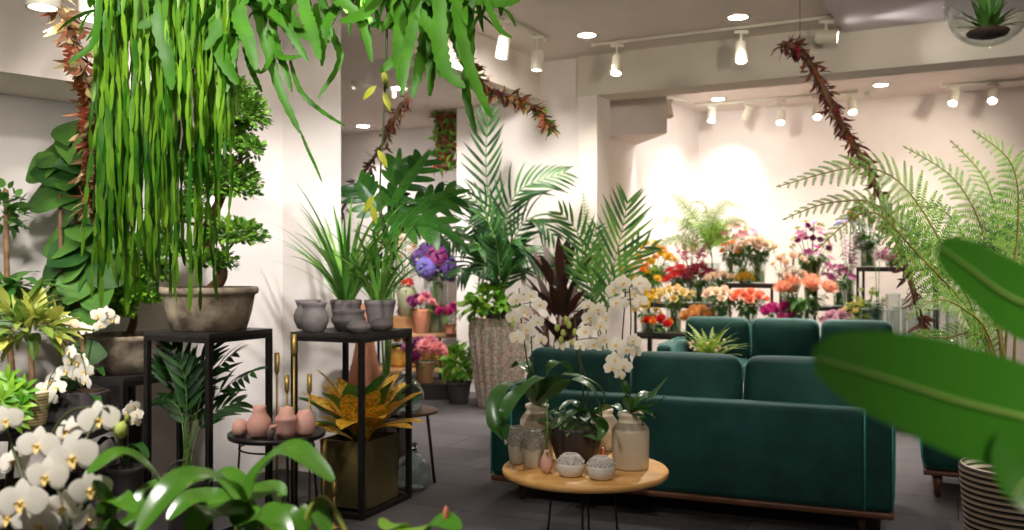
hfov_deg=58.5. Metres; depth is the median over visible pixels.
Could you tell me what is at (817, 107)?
track spotlight
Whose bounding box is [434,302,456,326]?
flower bouquet
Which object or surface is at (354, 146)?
wall
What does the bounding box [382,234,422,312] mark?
flower bouquet
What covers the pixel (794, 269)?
flower bouquet
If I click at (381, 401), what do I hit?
croton
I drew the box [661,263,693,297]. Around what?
flower bouquet
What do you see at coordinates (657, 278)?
flower bouquet
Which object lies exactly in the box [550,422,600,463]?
ribbed pot
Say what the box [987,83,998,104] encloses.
track spotlight
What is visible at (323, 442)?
candlestick
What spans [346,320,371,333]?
bud vase
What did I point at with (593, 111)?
column
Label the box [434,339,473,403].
leafy plant
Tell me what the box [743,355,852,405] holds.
cushion
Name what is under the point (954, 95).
track spotlight
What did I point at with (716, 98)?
recessed light
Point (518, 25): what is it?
track
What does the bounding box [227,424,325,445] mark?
tray
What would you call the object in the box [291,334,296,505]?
candlestick
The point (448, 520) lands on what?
anthurium
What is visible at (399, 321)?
box
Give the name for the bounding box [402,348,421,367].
pot
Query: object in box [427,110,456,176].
hanging plant
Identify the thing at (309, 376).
candlestick
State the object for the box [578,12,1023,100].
beam
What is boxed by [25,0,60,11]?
lamp
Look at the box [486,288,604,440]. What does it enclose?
orchid
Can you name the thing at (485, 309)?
leafy plant
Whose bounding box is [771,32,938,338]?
garland
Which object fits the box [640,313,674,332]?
flower bouquet
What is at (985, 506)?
basket planter
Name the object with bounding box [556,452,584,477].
round vase
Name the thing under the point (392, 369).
shelf
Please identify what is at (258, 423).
vase
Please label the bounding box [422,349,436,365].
pot
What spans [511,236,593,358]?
cordyline
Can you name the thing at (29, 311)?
dracaena
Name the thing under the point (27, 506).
orchid
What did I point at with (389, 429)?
pot
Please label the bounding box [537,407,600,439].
ivy plant
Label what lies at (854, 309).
flower bouquet
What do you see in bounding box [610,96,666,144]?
beam corner
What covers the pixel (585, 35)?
diffuser
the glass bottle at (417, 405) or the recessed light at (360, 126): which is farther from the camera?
the recessed light at (360, 126)
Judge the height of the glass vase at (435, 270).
0.723 m
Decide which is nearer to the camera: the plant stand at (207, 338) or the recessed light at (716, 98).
the plant stand at (207, 338)
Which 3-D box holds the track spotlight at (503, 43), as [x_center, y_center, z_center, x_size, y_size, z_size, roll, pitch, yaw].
[-0.077,-1.915,7.780,0.137,0.329,0.120,0,0,0]
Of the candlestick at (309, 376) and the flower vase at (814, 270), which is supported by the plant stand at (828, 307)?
the flower vase at (814, 270)
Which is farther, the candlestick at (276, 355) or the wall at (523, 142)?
the wall at (523, 142)
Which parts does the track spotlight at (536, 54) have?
stem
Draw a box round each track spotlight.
[350,81,363,89]
[386,87,395,98]
[495,20,510,59]
[530,36,543,71]
[610,44,623,76]
[667,99,673,118]
[707,106,716,122]
[734,30,747,64]
[742,103,753,120]
[776,100,785,125]
[812,96,821,120]
[814,20,838,43]
[846,94,857,115]
[947,87,959,106]
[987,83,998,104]
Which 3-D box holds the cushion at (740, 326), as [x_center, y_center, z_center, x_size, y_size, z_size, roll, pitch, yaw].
[1.981,0.730,8.795,0.618,0.471,0.260,0,0,23]
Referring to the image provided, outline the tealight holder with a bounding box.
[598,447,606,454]
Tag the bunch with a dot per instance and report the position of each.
(713, 228)
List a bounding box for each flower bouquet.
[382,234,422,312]
[392,338,404,348]
[396,277,416,292]
[400,334,448,370]
[405,291,440,314]
[409,240,456,330]
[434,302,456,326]
[618,262,662,294]
[629,239,677,300]
[632,288,662,330]
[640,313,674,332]
[655,284,694,330]
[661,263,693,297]
[665,230,708,300]
[678,304,714,321]
[682,261,717,301]
[701,285,742,316]
[703,270,737,286]
[716,219,769,273]
[718,239,745,280]
[728,288,770,327]
[733,235,778,281]
[733,270,755,282]
[759,301,803,317]
[769,251,807,317]
[772,273,837,318]
[775,264,808,317]
[785,220,836,271]
[787,250,835,278]
[818,308,853,322]
[822,264,855,304]
[833,216,862,302]
[840,218,859,302]
[842,299,873,319]
[843,198,890,264]
[850,287,886,319]
[869,240,887,319]
[873,248,916,266]
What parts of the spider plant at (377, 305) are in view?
pot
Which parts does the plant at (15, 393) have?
pot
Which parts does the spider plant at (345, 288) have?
pot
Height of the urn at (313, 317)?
0.167 m
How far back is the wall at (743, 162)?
11.84 m
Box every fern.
[577,191,609,337]
[681,322,743,354]
[776,129,1023,359]
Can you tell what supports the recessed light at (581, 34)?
in the ceiling at (559, 20)
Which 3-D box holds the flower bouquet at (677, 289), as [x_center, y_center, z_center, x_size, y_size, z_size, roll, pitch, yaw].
[1.730,0.452,9.736,0.436,0.505,0.352,0,0,0]
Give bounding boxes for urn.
[293,299,320,328]
[299,301,328,331]
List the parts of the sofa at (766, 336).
armrest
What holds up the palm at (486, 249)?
in the planter at (492, 352)
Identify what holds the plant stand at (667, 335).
on the floor
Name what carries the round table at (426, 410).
on the floor
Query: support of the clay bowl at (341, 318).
on the plant stand at (331, 334)
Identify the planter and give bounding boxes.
[321,431,398,509]
[468,316,528,407]
[958,459,1023,529]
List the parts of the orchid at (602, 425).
flower stem, flower stem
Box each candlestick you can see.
[274,353,279,479]
[284,375,289,503]
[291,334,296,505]
[307,374,311,501]
[315,438,326,529]
[331,480,340,528]
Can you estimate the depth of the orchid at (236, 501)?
1.49 m
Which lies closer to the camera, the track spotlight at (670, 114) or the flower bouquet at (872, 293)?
the flower bouquet at (872, 293)
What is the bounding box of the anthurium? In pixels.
[378,506,461,529]
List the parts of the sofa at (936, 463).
leg, frame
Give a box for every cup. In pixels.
[267,424,277,440]
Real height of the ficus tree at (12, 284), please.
1.805 m
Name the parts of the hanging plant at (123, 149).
trailing stem, trailing stem, trailing stem, trailing stem, trailing stem, trailing stem, trailing stem, trailing stem, trailing stem, trailing stem, trailing stem, trailing stem, trailing stem, trailing stem, trailing stem, trailing stem, trailing stem, trailing stem, trailing stem, trailing stem, trailing stem, trailing stem, trailing stem, trailing stem, trailing stem, trailing stem, trailing stem, trailing stem, trailing stem, trailing stem, trailing stem, trailing stem, trailing stem, trailing stem, trailing stem, trailing stem, trailing stem, trailing stem, trailing stem, trailing stem, trailing stem, trailing stem, trailing stem, trailing stem, trailing stem, trailing stem, trailing stem, trailing stem, trailing stem, trailing stem, trailing stem, trailing stem, trailing stem, trailing stem, trailing stem, trailing stem, trailing stem, trailing stem, trailing stem, trailing stem, trailing stem, trailing stem, trailing stem, trailing stem, trailing stem, trailing stem, trailing stem, trailing stem, trailing stem, trailing stem, trailing stem, trailing stem, trailing stem, trailing stem, trailing stem, trailing stem, trailing stem, trailing stem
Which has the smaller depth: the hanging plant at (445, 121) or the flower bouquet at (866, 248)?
the flower bouquet at (866, 248)
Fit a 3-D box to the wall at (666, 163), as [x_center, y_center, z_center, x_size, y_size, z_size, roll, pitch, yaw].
[1.937,-0.370,11.852,0.100,3.500,3.899,0,0,34]
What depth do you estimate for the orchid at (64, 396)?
4.14 m
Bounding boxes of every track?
[485,10,549,41]
[591,15,833,47]
[667,96,686,102]
[693,90,858,106]
[940,78,1023,87]
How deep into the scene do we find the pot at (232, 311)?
4.73 m
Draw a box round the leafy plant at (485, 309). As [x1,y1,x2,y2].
[455,280,525,326]
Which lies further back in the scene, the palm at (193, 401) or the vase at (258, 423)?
the palm at (193, 401)
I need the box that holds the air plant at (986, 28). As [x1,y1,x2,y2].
[949,0,1022,39]
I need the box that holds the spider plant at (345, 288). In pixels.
[262,181,449,328]
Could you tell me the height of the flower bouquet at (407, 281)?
0.243 m
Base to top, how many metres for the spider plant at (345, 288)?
0.844 m
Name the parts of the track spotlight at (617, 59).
stem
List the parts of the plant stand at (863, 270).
leg, leg, panel, rail, leg, leg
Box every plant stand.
[75,372,183,467]
[144,327,272,529]
[291,327,411,520]
[634,302,715,350]
[634,330,958,354]
[718,283,781,316]
[806,305,855,319]
[856,267,938,335]
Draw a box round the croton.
[297,370,424,442]
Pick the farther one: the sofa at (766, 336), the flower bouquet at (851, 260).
the flower bouquet at (851, 260)
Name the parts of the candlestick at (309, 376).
stem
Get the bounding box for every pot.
[26,392,50,426]
[42,458,120,529]
[158,286,258,331]
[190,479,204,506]
[375,418,404,457]
[390,345,403,366]
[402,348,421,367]
[412,308,430,333]
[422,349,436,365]
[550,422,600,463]
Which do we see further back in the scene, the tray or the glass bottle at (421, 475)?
the glass bottle at (421, 475)
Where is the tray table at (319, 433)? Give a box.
[227,424,325,529]
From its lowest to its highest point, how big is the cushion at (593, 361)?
0.471 m
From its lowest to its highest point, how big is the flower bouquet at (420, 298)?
0.302 m
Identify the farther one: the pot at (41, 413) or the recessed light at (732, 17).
the recessed light at (732, 17)
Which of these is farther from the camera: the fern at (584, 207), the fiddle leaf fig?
the fern at (584, 207)
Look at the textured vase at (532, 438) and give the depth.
4.17 m
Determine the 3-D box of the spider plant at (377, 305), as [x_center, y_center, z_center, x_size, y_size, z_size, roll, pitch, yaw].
[-0.809,0.015,5.317,0.904,0.718,0.853,0,0,8]
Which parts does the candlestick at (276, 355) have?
stem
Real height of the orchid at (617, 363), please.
0.660 m
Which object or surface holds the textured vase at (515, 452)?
on the coffee table at (657, 473)
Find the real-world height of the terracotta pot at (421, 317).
0.280 m
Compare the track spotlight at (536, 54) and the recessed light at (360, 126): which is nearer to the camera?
the track spotlight at (536, 54)
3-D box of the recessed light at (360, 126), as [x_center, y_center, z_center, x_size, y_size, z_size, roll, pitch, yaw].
[-1.844,-1.717,11.322,0.230,0.006,0.230,0,0,0]
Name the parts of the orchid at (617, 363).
flower stem, flower stem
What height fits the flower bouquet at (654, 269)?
0.712 m
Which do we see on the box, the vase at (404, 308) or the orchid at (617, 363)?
the vase at (404, 308)
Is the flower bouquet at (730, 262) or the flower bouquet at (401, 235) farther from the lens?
the flower bouquet at (401, 235)
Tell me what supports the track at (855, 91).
attached to the ceiling at (559, 20)
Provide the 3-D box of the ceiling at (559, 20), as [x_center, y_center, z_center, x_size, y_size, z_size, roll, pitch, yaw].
[1.500,-2.170,7.000,15.000,0.100,18.000,0,0,0]
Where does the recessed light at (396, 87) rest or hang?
in the ceiling at (515, 72)
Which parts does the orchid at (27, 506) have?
flower stem, flower stem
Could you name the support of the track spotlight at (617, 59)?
attached to the track at (593, 44)
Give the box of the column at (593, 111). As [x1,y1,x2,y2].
[578,95,609,349]
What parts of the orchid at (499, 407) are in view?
flower stem, flower stem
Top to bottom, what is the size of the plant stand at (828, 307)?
0.940 m
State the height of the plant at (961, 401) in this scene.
1.420 m
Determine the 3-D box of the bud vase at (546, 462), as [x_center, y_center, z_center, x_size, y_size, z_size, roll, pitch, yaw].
[0.153,0.762,4.058,0.054,0.330,0.058,0,0,31]
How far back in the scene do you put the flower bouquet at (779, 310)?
9.15 m
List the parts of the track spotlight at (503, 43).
stem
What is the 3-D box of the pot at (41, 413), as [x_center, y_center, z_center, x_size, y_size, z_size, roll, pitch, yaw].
[-2.166,0.645,4.120,0.178,0.150,0.178,0,0,0]
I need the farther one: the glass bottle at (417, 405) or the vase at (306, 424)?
the glass bottle at (417, 405)
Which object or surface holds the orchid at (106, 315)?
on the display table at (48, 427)
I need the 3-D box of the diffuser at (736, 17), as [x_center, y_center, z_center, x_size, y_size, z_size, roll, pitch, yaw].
[1.932,-2.117,7.822,0.164,0.001,0.164,0,0,0]
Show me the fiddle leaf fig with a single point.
(54, 168)
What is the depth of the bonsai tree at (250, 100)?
4.82 m
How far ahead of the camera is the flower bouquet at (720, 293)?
9.44 m
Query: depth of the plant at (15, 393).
3.89 m
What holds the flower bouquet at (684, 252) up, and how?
in the glass vase
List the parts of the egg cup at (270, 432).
spout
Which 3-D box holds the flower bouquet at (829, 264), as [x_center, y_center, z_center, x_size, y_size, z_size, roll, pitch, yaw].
[3.279,0.127,10.063,0.603,0.593,0.463,0,0,0]
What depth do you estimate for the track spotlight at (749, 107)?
11.71 m
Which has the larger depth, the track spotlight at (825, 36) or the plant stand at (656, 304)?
the plant stand at (656, 304)
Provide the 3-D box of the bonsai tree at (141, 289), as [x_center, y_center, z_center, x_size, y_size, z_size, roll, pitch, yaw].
[-2.139,0.084,5.123,0.564,0.692,0.410,0,0,-21]
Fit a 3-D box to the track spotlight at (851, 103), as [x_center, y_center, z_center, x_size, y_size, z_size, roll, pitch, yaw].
[4.131,-1.946,11.117,0.129,0.269,0.192,0,0,0]
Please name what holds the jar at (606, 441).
on the coffee table at (657, 473)
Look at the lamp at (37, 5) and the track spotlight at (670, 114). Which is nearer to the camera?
the lamp at (37, 5)
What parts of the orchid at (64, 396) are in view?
flower stem, flower stem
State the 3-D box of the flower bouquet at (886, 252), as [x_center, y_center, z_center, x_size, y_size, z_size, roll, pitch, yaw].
[3.931,-0.093,9.383,0.439,0.227,0.413,0,0,23]
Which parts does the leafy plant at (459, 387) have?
pot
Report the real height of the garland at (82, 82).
1.174 m
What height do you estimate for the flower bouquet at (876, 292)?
0.970 m
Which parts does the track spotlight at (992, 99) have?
stem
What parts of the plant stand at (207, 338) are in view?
leg, rail, panel, leg, rail, rail, leg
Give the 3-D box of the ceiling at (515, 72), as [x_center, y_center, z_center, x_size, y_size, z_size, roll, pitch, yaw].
[-1.676,-1.919,10.146,4.041,0.398,5.382,0,0,0]
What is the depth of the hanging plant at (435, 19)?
3.13 m
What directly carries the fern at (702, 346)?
on the table
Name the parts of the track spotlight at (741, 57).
stem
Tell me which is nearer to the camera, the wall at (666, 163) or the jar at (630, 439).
the jar at (630, 439)
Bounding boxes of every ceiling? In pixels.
[341,0,1023,112]
[341,10,539,133]
[822,0,1023,31]
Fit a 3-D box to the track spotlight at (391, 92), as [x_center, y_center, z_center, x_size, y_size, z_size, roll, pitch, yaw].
[-1.187,-1.697,8.904,0.120,0.162,0.156,0,0,0]
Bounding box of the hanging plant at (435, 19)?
[57,0,519,231]
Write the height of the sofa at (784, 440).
0.886 m
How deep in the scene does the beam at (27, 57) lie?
4.48 m
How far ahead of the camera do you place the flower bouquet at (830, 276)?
9.73 m
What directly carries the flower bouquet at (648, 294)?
in the glass vase
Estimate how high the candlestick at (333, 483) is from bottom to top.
0.242 m
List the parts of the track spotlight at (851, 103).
stem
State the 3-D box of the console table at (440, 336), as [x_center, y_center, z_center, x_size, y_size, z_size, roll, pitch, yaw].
[-1.104,1.080,10.750,1.700,0.600,0.765,0,0,0]
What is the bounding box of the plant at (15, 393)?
[0,363,40,433]
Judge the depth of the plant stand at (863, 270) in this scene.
9.32 m
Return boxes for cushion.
[529,347,631,392]
[630,351,742,399]
[685,316,750,359]
[738,358,747,365]
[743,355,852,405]
[751,318,819,356]
[821,319,892,340]
[919,440,961,470]
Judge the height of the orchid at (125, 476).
0.452 m
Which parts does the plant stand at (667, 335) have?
leg, rail, panel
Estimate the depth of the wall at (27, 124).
5.71 m
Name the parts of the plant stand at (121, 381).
rail, leg, panel, leg, rail, leg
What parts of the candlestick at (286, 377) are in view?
stem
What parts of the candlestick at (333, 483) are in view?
stem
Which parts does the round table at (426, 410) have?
leg, leg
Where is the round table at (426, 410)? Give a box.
[384,405,437,482]
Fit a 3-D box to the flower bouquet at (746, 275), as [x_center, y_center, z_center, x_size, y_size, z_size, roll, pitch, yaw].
[2.536,0.143,9.986,0.240,0.175,0.207,0,0,-32]
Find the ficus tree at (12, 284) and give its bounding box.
[0,178,75,529]
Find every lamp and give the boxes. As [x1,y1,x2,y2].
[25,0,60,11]
[78,0,92,22]
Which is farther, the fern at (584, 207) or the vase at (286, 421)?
the fern at (584, 207)
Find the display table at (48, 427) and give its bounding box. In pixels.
[0,411,144,529]
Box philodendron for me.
[341,148,474,457]
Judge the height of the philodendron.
2.218 m
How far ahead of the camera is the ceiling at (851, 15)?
7.44 m
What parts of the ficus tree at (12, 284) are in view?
pot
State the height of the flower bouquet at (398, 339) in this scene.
0.243 m
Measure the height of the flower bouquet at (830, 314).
0.284 m
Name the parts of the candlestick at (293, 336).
stem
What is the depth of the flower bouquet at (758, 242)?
9.99 m
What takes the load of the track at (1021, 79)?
attached to the ceiling at (559, 20)
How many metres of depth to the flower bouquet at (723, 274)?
9.96 m
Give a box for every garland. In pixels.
[38,0,95,230]
[341,89,411,223]
[448,35,560,139]
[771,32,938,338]
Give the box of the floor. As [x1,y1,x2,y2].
[213,370,964,529]
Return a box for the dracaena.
[0,276,95,426]
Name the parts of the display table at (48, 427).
leg, leg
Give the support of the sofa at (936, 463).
on the floor
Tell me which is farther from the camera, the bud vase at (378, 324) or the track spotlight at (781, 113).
the track spotlight at (781, 113)
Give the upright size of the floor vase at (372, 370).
1.100 m
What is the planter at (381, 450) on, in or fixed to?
on the floor
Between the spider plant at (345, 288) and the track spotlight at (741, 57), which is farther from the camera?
the track spotlight at (741, 57)
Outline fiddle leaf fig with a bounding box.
[25,120,121,529]
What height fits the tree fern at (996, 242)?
1.420 m
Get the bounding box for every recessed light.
[354,125,371,127]
[388,86,409,90]
[575,32,598,37]
[709,97,726,100]
[724,13,751,20]
[871,83,891,86]
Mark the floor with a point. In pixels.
(460, 433)
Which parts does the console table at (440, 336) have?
leg, leg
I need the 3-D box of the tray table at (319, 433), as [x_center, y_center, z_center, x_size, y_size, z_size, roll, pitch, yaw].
[-1.212,1.121,4.720,0.494,0.519,0.494,0,0,0]
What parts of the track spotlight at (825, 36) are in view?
stem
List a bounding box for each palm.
[143,341,267,506]
[440,103,579,306]
[547,183,663,348]
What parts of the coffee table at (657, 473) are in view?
leg, leg, leg, leg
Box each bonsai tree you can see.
[109,226,180,336]
[143,75,273,287]
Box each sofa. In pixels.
[490,347,895,529]
[657,316,892,381]
[919,440,961,496]
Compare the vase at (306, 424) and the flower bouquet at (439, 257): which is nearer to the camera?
the vase at (306, 424)
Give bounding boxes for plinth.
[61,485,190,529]
[394,379,452,399]
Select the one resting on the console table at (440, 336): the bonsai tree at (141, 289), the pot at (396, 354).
the pot at (396, 354)
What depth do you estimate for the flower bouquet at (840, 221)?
10.10 m
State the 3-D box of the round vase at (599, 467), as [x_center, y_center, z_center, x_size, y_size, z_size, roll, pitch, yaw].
[0.385,0.878,3.964,0.127,0.098,0.126,0,0,20]
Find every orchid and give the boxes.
[0,400,161,529]
[35,343,110,422]
[60,306,119,387]
[97,400,148,496]
[134,439,346,529]
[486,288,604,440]
[554,299,622,440]
[603,270,667,425]
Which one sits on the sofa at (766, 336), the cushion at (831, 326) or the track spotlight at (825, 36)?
the cushion at (831, 326)
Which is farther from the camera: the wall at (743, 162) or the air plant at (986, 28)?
the wall at (743, 162)
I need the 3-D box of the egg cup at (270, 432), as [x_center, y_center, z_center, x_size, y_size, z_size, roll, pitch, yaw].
[-1.189,0.828,4.535,0.052,0.079,0.040,0,0,0]
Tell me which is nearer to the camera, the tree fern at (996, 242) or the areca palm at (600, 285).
the tree fern at (996, 242)
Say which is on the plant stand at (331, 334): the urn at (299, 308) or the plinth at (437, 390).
the urn at (299, 308)
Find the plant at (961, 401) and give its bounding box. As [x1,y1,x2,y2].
[813,236,1023,509]
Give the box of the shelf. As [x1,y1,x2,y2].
[350,363,456,372]
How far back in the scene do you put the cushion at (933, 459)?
5.38 m
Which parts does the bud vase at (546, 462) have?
bulb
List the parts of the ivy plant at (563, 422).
vine stem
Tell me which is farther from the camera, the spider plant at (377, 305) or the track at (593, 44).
the track at (593, 44)
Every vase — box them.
[232,419,247,435]
[247,405,271,437]
[274,406,297,437]
[295,410,315,435]
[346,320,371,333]
[349,303,380,386]
[369,318,393,331]
[397,287,415,315]
[415,360,435,383]
[423,270,447,332]
[444,322,455,333]
[504,425,525,463]
[519,428,545,467]
[540,400,552,473]
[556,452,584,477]
[586,455,615,480]
[803,257,821,304]
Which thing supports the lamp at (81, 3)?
hanging from the ceiling at (559, 20)
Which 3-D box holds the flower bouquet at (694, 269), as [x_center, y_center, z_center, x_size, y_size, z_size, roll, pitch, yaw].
[2.091,0.186,10.233,0.384,0.456,0.350,0,0,-38]
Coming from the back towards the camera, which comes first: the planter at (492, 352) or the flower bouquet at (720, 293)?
the flower bouquet at (720, 293)
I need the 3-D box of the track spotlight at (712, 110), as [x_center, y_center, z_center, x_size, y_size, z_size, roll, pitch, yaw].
[2.622,-1.969,11.998,0.121,0.222,0.169,0,0,36]
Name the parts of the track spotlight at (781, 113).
stem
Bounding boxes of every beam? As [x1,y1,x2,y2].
[0,0,179,105]
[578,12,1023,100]
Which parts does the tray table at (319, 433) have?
leg, leg, leg, leg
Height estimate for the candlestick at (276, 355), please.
0.893 m
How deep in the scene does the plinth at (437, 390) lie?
9.35 m
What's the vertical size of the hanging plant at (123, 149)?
2.295 m
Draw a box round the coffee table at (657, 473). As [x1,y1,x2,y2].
[502,451,668,529]
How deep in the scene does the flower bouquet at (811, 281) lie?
9.03 m
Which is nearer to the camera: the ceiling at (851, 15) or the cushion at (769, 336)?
the ceiling at (851, 15)
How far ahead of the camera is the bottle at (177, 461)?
4.30 m
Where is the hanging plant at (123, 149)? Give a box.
[81,0,239,314]
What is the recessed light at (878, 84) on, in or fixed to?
in the ceiling at (559, 20)
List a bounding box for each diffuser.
[578,33,595,37]
[729,15,747,19]
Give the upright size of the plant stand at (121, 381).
0.775 m
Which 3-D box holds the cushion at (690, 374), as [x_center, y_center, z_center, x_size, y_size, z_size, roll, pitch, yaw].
[0.981,0.730,5.173,0.635,0.471,0.260,0,0,23]
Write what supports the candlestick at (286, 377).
on the floor
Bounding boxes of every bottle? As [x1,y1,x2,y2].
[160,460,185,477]
[394,369,423,411]
[398,442,430,490]
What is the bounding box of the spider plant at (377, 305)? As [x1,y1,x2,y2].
[309,206,453,322]
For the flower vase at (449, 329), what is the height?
0.123 m
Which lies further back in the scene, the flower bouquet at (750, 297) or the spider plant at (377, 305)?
the flower bouquet at (750, 297)
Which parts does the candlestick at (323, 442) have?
stem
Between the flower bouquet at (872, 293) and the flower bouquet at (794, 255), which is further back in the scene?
the flower bouquet at (794, 255)
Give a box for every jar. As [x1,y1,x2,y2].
[520,402,553,456]
[591,407,616,450]
[612,410,648,471]
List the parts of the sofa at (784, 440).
leg, panel, frame, leg, armrest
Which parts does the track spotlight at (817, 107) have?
stem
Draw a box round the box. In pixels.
[393,315,413,331]
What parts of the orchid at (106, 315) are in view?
flower stem, pot, flower stem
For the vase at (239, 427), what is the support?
on the tray table at (319, 433)
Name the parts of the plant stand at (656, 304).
leg, rail, panel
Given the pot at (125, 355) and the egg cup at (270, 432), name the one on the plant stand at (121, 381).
the pot at (125, 355)
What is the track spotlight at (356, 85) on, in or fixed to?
attached to the ceiling at (515, 72)
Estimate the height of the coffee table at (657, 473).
0.454 m
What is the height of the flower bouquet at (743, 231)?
0.708 m
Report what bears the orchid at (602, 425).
in the ribbed pot at (576, 442)
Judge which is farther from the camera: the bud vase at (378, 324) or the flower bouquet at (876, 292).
the flower bouquet at (876, 292)
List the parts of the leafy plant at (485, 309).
pot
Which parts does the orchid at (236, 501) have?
stem, spent flower stem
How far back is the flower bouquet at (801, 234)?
9.88 m
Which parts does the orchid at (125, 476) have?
pot, flower stem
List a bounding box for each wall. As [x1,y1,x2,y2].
[0,5,281,484]
[341,126,456,375]
[457,58,577,391]
[610,103,698,361]
[699,87,1023,362]
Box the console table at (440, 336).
[350,329,456,378]
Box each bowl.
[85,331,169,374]
[331,309,365,331]
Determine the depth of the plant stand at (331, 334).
5.12 m
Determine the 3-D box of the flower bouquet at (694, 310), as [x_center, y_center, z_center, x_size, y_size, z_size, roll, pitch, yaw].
[1.957,0.557,9.634,0.416,0.300,0.356,0,0,8]
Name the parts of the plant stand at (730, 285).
panel, rail, leg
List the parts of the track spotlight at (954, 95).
stem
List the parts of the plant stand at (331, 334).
leg, rail, rail, leg, panel, leg, rail, rail, leg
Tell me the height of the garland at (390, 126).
1.952 m
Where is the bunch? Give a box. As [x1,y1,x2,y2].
[646,192,751,297]
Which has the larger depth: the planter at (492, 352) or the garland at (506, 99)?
the planter at (492, 352)
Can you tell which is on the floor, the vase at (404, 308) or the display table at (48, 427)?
the display table at (48, 427)
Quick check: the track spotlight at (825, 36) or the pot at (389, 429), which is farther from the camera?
the track spotlight at (825, 36)
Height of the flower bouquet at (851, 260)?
0.943 m
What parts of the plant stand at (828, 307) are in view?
rail, panel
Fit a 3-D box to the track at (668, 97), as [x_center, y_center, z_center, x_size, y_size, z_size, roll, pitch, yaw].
[2.018,-2.100,11.525,0.559,0.040,0.050,0,0,-44]
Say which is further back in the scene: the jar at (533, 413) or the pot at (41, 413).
the jar at (533, 413)
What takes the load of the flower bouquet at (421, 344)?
in the flower vase at (426, 375)
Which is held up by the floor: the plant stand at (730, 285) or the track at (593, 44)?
the plant stand at (730, 285)

